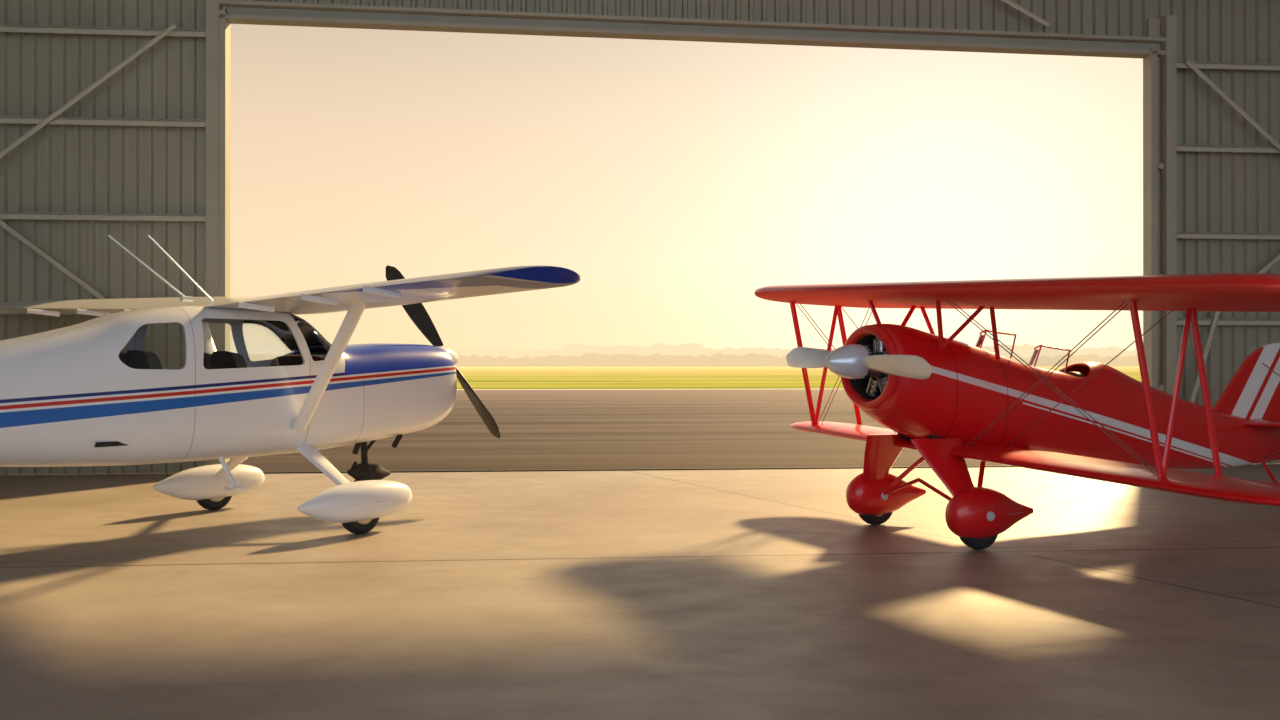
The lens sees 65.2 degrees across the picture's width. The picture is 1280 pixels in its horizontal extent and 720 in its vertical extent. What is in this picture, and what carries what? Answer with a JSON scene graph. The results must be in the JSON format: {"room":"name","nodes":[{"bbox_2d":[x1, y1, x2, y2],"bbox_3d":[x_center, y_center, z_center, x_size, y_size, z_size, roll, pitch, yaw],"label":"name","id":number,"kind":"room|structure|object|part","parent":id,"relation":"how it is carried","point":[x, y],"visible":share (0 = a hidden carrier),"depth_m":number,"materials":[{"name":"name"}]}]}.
{"room":"aircraft hangar","nodes":[
{"label":"aircraft hangar","id":0,"kind":"room"},
{"bbox_2d":[0,464,1279,719],"bbox_3d":[1.954,1.705,2.915,26.000,0.200,24.100,0,0,-5],"label":"floor","id":1,"kind":"structure","parent":0,"point":[744,594],"depth_m":6.73,"materials":[{"name":"concrete"}]},
{"bbox_2d":[0,235,580,533],"bbox_3d":[-4.543,0.214,9.505,7.840,2.806,9.468,0,0,-5],"label":"airplane","id":2,"kind":"object","parent":1,"relation":"on","point":[69,396],"visible":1,"depth_m":9.00,"materials":[{"name":"white metal"}]},
{"bbox_3d":[-4.056,0.317,9.441,0.960,0.900,2.720,0,0,37],"label":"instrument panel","id":3,"kind":"part","parent":2,"relation":"part of","materials":[{"name":"white metal"}]},
{"bbox_3d":[-4.249,1.058,10.510,0.856,0.484,0.220,0,0,37],"label":"gear leg","id":4,"kind":"part","parent":2,"relation":"part of","materials":[{"name":"white paint"}]},
{"bbox_3d":[-2.975,1.057,9.554,0.856,0.484,0.220,0,0,37],"label":"gear leg","id":5,"kind":"part","parent":2,"relation":"part of","materials":[{"name":"white paint"}]},
{"bbox_3d":[-2.739,-0.649,12.068,1.013,1.046,0.110,0,0,37],"label":"propeller blade","id":6,"kind":"part","parent":2,"relation":"part of","materials":[{"name":"black metal"}]},
{"bbox_3d":[-1.933,0.394,11.462,0.944,0.974,0.110,0,0,37],"label":"propeller blade","id":7,"kind":"part","parent":2,"relation":"part of","materials":[{"name":"black metal"}]},
{"bbox_2d":[263,465,1015,473],"bbox_3d":[0.959,1.618,14.854,13.600,0.016,0.102,0,0,-5],"label":"door track","id":8,"kind":"object","parent":1,"relation":"on","point":[1000,465],"visible":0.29,"depth_m":14.71,"materials":[{"name":"grey metal"}]},
{"bbox_2d":[754,273,1279,548],"bbox_3d":[4.879,0.398,9.559,6.622,2.433,6.200,0,0,-25],"label":"biplane","id":9,"kind":"object","parent":1,"relation":"on","point":[950,401],"visible":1,"depth_m":8.91,"materials":[{"name":"red paint"}]},
{"bbox_3d":[1.644,-0.025,9.348,0.134,0.204,1.001,0,0,-25],"label":"propeller blade","id":10,"kind":"part","parent":9,"relation":"part of","materials":[{"name":"metal"}]},
{"bbox_3d":[2.302,0.967,9.567,0.580,0.540,0.455,0,0,-25],"label":"gear leg","id":11,"kind":"part","parent":9,"relation":"part of","materials":[{"name":"red paint"}]},
{"bbox_3d":[2.100,0.056,8.349,0.134,0.204,1.001,0,0,-25],"label":"propeller blade","id":12,"kind":"part","parent":9,"relation":"part of","materials":[{"name":"metal"}]},
{"bbox_3d":[2.494,1.317,9.899,0.495,0.090,0.310,0,0,-25],"label":"fairing trim","id":13,"kind":"part","parent":9,"relation":"part of","materials":[{"name":"metal"}]},
{"bbox_3d":[2.698,0.965,8.698,0.580,0.540,0.455,0,0,-25],"label":"gear leg","id":14,"kind":"part","parent":9,"relation":"part of","materials":[{"name":"red paint"}]},
{"bbox_3d":[3.319,-0.152,9.508,0.275,0.278,0.499,0,0,-25],"label":"windshield frame","id":15,"kind":"part","parent":9,"relation":"part of","materials":[{"name":"red paint"}]},
{"bbox_3d":[3.075,1.315,8.625,0.495,0.090,0.310,0,0,-25],"label":"fairing trim","id":16,"kind":"part","parent":9,"relation":"part of","materials":[{"name":"metal"}]},
{"bbox_3d":[3.956,-0.012,9.798,0.275,0.278,0.480,0,0,-25],"label":"windshield frame","id":17,"kind":"part","parent":9,"relation":"part of","materials":[{"name":"red paint"}]},
{"bbox_2d":[0,0,1279,474],"bbox_3d":[0.988,-2.674,14.992,26.000,8.600,0.097,0,0,-5],"label":"wall","id":18,"kind":"structure","parent":0,"point":[58,168],"depth_m":14.39,"materials":[{"name":"metal"}]},
{"bbox_2d":[0,309,83,314],"bbox_3d":[-9.030,-0.692,14.059,5.880,0.102,0.181,0,0,-5],"label":"trim","id":19,"kind":"structure","parent":18,"relation":"attached to","point":[1,311],"depth_m":13.99,"materials":[{"name":"metal"}]},
{"bbox_2d":[0,24,205,36],"bbox_3d":[-9.030,-4.642,14.066,5.880,0.102,0.181,0,0,-5],"label":"trim","id":20,"kind":"structure","parent":18,"relation":"attached to","point":[3,27],"depth_m":14.09,"materials":[{"name":"metal"}]},
{"bbox_2d":[0,212,205,220],"bbox_3d":[-9.030,-2.022,14.061,5.880,0.102,0.181,0,0,-5],"label":"trim","id":21,"kind":"structure","parent":18,"relation":"attached to","point":[3,215],"depth_m":14.09,"materials":[{"name":"metal"}]},
{"bbox_2d":[0,116,205,126],"bbox_3d":[-9.030,-3.362,14.063,5.880,0.102,0.181,0,0,-5],"label":"trim","id":22,"kind":"structure","parent":18,"relation":"attached to","point":[3,119],"depth_m":14.09,"materials":[{"name":"metal"}]},
{"bbox_2d":[0,0,1279,402],"bbox_3d":[-0.585,-2.681,14.597,22.445,8.050,0.033,0,0,-5],"label":"braces","id":23,"kind":"object","parent":18,"relation":"attached to","point":[169,29],"visible":0.62,"depth_m":14.07,"materials":[{"name":"metal"}]},
{"bbox_2d":[206,0,1176,464],"bbox_3d":[1.020,-1.824,14.850,14.400,6.900,0.270,0,0,-5],"label":"door frame","id":24,"kind":"structure","parent":18,"relation":"attached to","point":[1158,50],"depth_m":14.86,"materials":[{"name":"grey metal"}]},
{"bbox_2d":[1177,144,1279,152],"bbox_3d":[11.076,-3.259,15.672,5.780,0.102,0.181,0,0,-5],"label":"trim","id":25,"kind":"structure","parent":18,"relation":"attached to","point":[1180,147],"depth_m":15.42,"materials":[{"name":"metal"}]},
{"bbox_2d":[1177,232,1279,239],"bbox_3d":[11.076,-1.919,15.669,5.780,0.102,0.181,0,0,-5],"label":"trim","id":26,"kind":"structure","parent":18,"relation":"attached to","point":[1181,235],"depth_m":15.42,"materials":[{"name":"metal"}]},
{"bbox_2d":[1177,61,1279,70],"bbox_3d":[11.076,-4.539,15.674,5.780,0.102,0.181,0,0,-5],"label":"trim","id":27,"kind":"structure","parent":18,"relation":"attached to","point":[1180,64],"depth_m":15.43,"materials":[{"name":"metal"}]},
{"bbox_2d":[1177,318,1279,324],"bbox_3d":[11.076,-0.589,15.667,5.780,0.102,0.181,0,0,-5],"label":"trim","id":28,"kind":"structure","parent":18,"relation":"attached to","point":[1180,321],"depth_m":15.43,"materials":[{"name":"metal"}]},
{"label":"outside","id":29,"kind":"structure","parent":0,"visible":0},
{"bbox_2d":[456,366,1141,388],"bbox_3d":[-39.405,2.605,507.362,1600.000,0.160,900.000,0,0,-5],"label":"grass field","id":30,"kind":"structure","parent":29,"point":[478,377],"depth_m":111.15,"materials":[{"name":"plant"}]},
{"bbox_2d":[230,342,1136,358],"bbox_3d":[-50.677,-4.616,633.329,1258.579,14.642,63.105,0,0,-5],"label":"forest","id":31,"kind":"object","parent":30,"relation":"on","point":[1026,350],"visible":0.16,"depth_m":618.67,"materials":[{"name":"green plant"}]},
{"bbox_2d":[248,353,1138,365],"bbox_3d":[-27.070,-0.252,353.359,664.416,4.937,28.737,0,0,-5],"label":"tree line","id":32,"kind":"object","parent":30,"relation":"on","point":[592,359],"visible":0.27,"depth_m":348.27,"materials":[{"name":"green plant"}]},
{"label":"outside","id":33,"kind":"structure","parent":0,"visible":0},
{"bbox_2d":[7,389,1003,474],"bbox_3d":[-1.761,1.784,36.807,240.000,0.200,44.000,0,0,-5],"label":"apron","id":34,"kind":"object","parent":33,"point":[539,429],"visible":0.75,"depth_m":21.39,"materials":[{"name":"grey asphalt"}]},
{"bbox_2d":[457,389,786,389],"bbox_3d":[-3.445,1.711,57.860,240.000,0.020,0.903,0,0,-5],"label":"painted line","id":35,"kind":"object","parent":34,"relation":"on","point":[457,389],"visible":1,"depth_m":57.65,"materials":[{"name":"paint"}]}
]}

